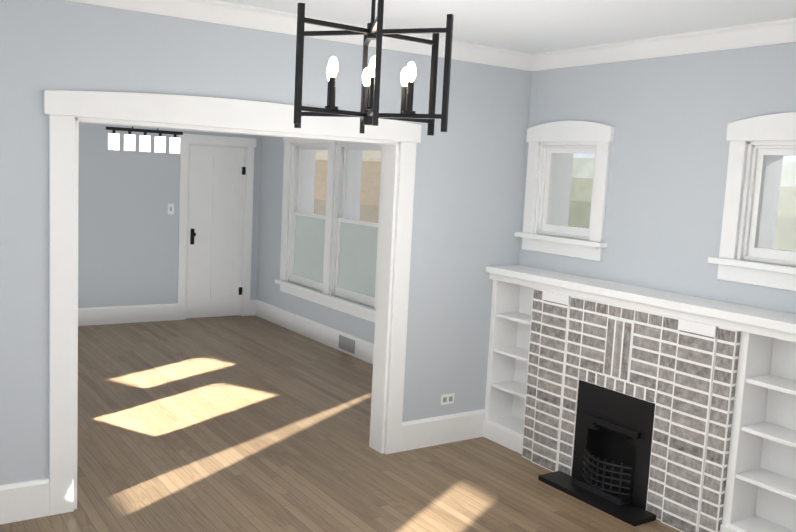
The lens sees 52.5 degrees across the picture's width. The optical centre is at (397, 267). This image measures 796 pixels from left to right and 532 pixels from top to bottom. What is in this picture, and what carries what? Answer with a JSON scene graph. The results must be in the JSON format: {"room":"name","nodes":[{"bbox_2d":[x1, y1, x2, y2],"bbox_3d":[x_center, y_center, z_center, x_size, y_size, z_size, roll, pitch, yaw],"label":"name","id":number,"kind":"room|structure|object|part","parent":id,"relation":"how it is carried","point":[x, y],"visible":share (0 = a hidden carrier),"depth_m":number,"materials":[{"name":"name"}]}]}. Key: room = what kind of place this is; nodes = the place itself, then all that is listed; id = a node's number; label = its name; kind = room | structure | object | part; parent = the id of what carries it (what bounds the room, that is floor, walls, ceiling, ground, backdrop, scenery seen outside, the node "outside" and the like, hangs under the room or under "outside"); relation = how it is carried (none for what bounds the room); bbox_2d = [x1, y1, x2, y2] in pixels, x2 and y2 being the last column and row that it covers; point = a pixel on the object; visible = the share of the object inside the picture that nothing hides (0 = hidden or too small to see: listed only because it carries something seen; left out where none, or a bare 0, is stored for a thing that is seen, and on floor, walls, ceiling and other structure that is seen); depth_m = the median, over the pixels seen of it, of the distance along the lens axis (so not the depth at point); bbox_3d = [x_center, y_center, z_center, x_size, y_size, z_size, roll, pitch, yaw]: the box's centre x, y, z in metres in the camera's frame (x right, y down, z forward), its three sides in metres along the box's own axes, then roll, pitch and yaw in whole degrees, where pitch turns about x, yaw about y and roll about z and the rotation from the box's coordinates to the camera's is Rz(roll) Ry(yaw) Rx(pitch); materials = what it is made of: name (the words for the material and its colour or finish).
{"room":"living room","nodes":[
{"label":"living room","id":0,"kind":"room"},
{"bbox_2d":[78,122,260,307],"bbox_3d":[-3.458,-0.684,8.546,4.160,2.600,0.300,-2,8,-34],"label":"wall","id":1,"kind":"structure","parent":0,"point":[128,233],"depth_m":8.77,"materials":[{"name":"paint"}]},
{"bbox_2d":[78,303,177,325],"bbox_3d":[-3.795,0.542,8.309,3.100,0.190,0.018,-2,8,-34],"label":"baseboard","id":2,"kind":"structure","parent":1,"relation":"attached to","point":[154,312],"depth_m":8.85,"materials":[{"name":"white wood"}]},
{"bbox_2d":[167,204,173,213],"bbox_3d":[-2.532,-0.649,8.990,0.070,0.120,0.010,-2,8,-34],"label":"light switch","id":3,"kind":"object","parent":1,"relation":"attached to","point":[170,208],"visible":1,"depth_m":8.99,"materials":[{"name":"white plastic"}]},
{"bbox_2d":[186,145,245,317],"bbox_3d":[-2.094,-0.398,9.319,0.676,1.974,0.117,-2,8,-34],"label":"room door","id":4,"kind":"structure","parent":1,"relation":"in","point":[215,221],"depth_m":9.33,"materials":[{"name":"white wood"}]},
{"bbox_2d":[177,134,256,319],"bbox_3d":[-2.127,-0.459,9.354,0.920,2.100,0.148,-2,8,-34],"label":"door frame","id":5,"kind":"structure","parent":1,"relation":"attached to","point":[247,144],"depth_m":9.20,"materials":[{"name":"white wood"}]},
{"bbox_2d":[0,0,531,484],"bbox_3d":[-1.299,-0.076,4.229,5.420,2.600,0.150,-2,8,-34],"label":"wall","id":6,"kind":"structure","parent":0,"point":[468,190],"depth_m":4.38,"materials":[{"name":"paint"}]},
{"bbox_2d":[0,478,49,524],"bbox_3d":[-2.610,1.166,3.425,2.110,0.190,0.018,-2,8,-34],"label":"baseboard","id":7,"kind":"structure","parent":6,"relation":"attached to","point":[22,501],"depth_m":3.94,"materials":[{"name":"white wood"}]},
{"bbox_2d":[43,90,421,515],"bbox_3d":[-0.859,0.147,4.560,2.160,2.125,0.210,-2,8,-34],"label":"door frame","id":8,"kind":"structure","parent":6,"relation":"attached to","point":[67,111],"depth_m":4.16,"materials":[{"name":"white wood"}]},
{"bbox_2d":[67,0,530,70],"bbox_3d":[-1.219,-1.302,3.951,5.180,0.095,0.095,-2,8,-34],"label":"crown molding","id":9,"kind":"structure","parent":6,"relation":"attached to","point":[213,11],"depth_m":4.35,"materials":[{"name":"white wood"}]},
{"bbox_2d":[401,409,485,451],"bbox_3d":[0.306,1.085,5.385,0.700,0.190,0.018,-2,8,-34],"label":"baseboard","id":10,"kind":"structure","parent":6,"relation":"attached to","point":[420,433],"depth_m":5.37,"materials":[{"name":"white wood"}]},
{"bbox_2d":[440,393,454,404],"bbox_3d":[0.330,0.880,5.377,0.110,0.070,0.008,-2,8,-34],"label":"electrical outlet","id":11,"kind":"object","parent":6,"relation":"attached to","point":[446,399],"visible":1,"depth_m":5.37,"materials":[{"name":"white plastic"}]},
{"bbox_2d":[256,136,374,343],"bbox_3d":[-0.329,-0.453,7.899,0.300,2.600,4.900,-2,8,-34],"label":"wall","id":12,"kind":"structure","parent":0,"point":[270,214],"depth_m":9.21,"materials":[{"name":"paint"}]},
{"bbox_2d":[282,141,330,293],"bbox_3d":[-0.852,-0.580,8.646,0.328,1.591,1.000,-2,8,-34],"label":"trim","id":13,"kind":"structure","parent":12,"relation":"attached to","point":[291,177],"depth_m":8.92,"materials":[{"name":"white wood"}]},
{"bbox_2d":[291,147,327,288],"bbox_3d":[-0.902,-0.549,8.616,0.073,1.490,0.840,-2,8,-34],"label":"dining room window","id":14,"kind":"structure","parent":12,"relation":"in","point":[308,240],"depth_m":8.71,"materials":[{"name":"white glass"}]},
{"bbox_2d":[252,299,373,363],"bbox_3d":[-0.438,0.765,7.825,0.020,0.190,4.600,-2,8,-34],"label":"baseboard","id":15,"kind":"structure","parent":12,"relation":"attached to","point":[364,350],"depth_m":8.53,"materials":[{"name":"white wood"}]},
{"bbox_2d":[339,335,354,353],"bbox_3d":[-0.503,0.753,7.901,0.006,0.130,0.300,-2,8,-34],"label":"air vent","id":16,"kind":"object","parent":15,"relation":"attached to","point":[347,344],"visible":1,"depth_m":7.89,"materials":[{"name":"grey metal"}]},
{"bbox_2d":[275,137,381,322],"bbox_3d":[-0.392,-0.432,7.762,0.183,1.795,3.190,-2,8,-34],"label":"dining room window","id":17,"kind":"structure","parent":12,"relation":"in","point":[356,257],"depth_m":7.94,"materials":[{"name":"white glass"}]},
{"bbox_2d":[325,141,382,309],"bbox_3d":[-0.296,-0.457,7.824,0.328,1.591,1.000,-2,8,-34],"label":"trim","id":18,"kind":"structure","parent":12,"relation":"attached to","point":[335,187],"depth_m":8.12,"materials":[{"name":"white wood"}]},
{"bbox_2d":[0,315,680,531],"bbox_3d":[-1.227,1.338,4.234,5.960,0.200,10.370,-2,8,-34],"label":"floor","id":19,"kind":"structure","parent":0,"point":[239,423],"depth_m":5.03,"materials":[{"name":"brown wood"}]},
{"bbox_2d":[483,265,795,531],"bbox_3d":[1.256,0.721,4.585,0.452,1.190,2.294,-2,8,-34],"label":"fireplace","id":20,"kind":"object","parent":19,"relation":"on","point":[632,405],"visible":1,"depth_m":4.37,"materials":[{"name":"brick"}]},
{"bbox_2d":[483,277,563,455],"bbox_3d":[0.826,0.649,5.414,0.239,1.100,0.436,-2,8,-34],"label":"bookcase","id":21,"kind":"object","parent":20,"relation":"attached to","point":[513,301],"depth_m":5.51,"materials":[{"name":"white wood"}]},
{"bbox_3d":[1.140,0.436,4.689,0.012,0.344,0.190,-2,8,-34],"label":"brick panel","id":22,"kind":"part","parent":20,"relation":"part of","materials":[{"name":"grey brick"}]},
{"bbox_3d":[1.240,0.459,4.535,0.018,0.344,0.179,-2,8,-34],"label":"brick panel","id":23,"kind":"part","parent":20,"relation":"part of","materials":[{"name":"grey brick"}]},
{"bbox_3d":[1.345,0.482,4.385,0.012,0.344,0.190,-2,8,-34],"label":"brick panel","id":24,"kind":"part","parent":20,"relation":"part of","materials":[{"name":"grey brick"}]},
{"bbox_2d":[718,327,795,531],"bbox_3d":[1.859,0.877,3.886,0.239,1.100,0.436,-2,8,-34],"label":"bookcase","id":25,"kind":"object","parent":20,"relation":"attached to","point":[758,491],"depth_m":3.99,"materials":[{"name":"white wood"}]},
{"bbox_2d":[216,0,795,53],"bbox_3d":[-1.088,-1.440,3.912,5.960,0.200,10.370,-2,8,-34],"label":"ceiling","id":26,"kind":"structure","parent":0,"point":[532,26],"depth_m":4.11,"materials":[{"name":"paint"}]},
{"bbox_2d":[106,126,182,153],"bbox_3d":[-1.987,-1.288,6.349,0.600,0.750,0.082,-2,8,-34],"label":"dining pendant light","id":27,"kind":"object","parent":26,"relation":"hanging from","point":[129,142],"visible":0.9,"depth_m":6.35,"materials":[{"name":"black metal"}]},
{"bbox_2d":[294,0,453,135],"bbox_3d":[-0.076,-0.770,2.457,0.516,0.695,0.466,-2,8,-34],"label":"chandelier","id":28,"kind":"object","parent":26,"relation":"hanging from","point":[368,114],"visible":1,"depth_m":2.40,"materials":[{"name":"black metal"}]},
{"bbox_2d":[519,42,795,313],"bbox_3d":[1.606,0.013,4.715,0.300,2.600,2.301,-2,8,-34],"label":"wall","id":29,"kind":"structure","parent":0,"point":[668,118],"depth_m":4.54,"materials":[{"name":"paint"}]},
{"bbox_2d":[514,120,613,260],"bbox_3d":[1.178,-0.511,5.272,0.365,0.862,0.770,-2,8,-34],"label":"window","id":30,"kind":"structure","parent":29,"relation":"attached to","point":[576,134],"depth_m":5.28,"materials":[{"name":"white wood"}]},
{"bbox_2d":[531,18,795,70],"bbox_3d":[1.528,-1.219,4.412,0.110,0.095,2.190,-2,8,-34],"label":"crown molding","id":31,"kind":"structure","parent":29,"relation":"attached to","point":[717,39],"depth_m":4.43,"materials":[{"name":"white wood"}]},
{"bbox_2d":[708,112,795,290],"bbox_3d":[2.023,-0.324,4.023,0.365,0.862,0.770,-2,8,-34],"label":"window","id":32,"kind":"structure","parent":29,"relation":"attached to","point":[778,130],"depth_m":4.16,"materials":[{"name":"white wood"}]},
{"label":"outside","id":33,"kind":"structure","parent":0,"visible":0},
{"bbox_2d":[314,150,381,222],"bbox_3d":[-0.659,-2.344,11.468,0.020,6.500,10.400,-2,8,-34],"label":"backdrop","id":34,"kind":"structure","parent":33,"point":[375,187],"depth_m":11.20,"materials":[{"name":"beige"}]},
{"bbox_2d":[568,154,795,251],"bbox_3d":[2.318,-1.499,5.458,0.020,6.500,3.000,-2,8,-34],"label":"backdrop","id":35,"kind":"structure","parent":33,"point":[577,168],"depth_m":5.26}
]}

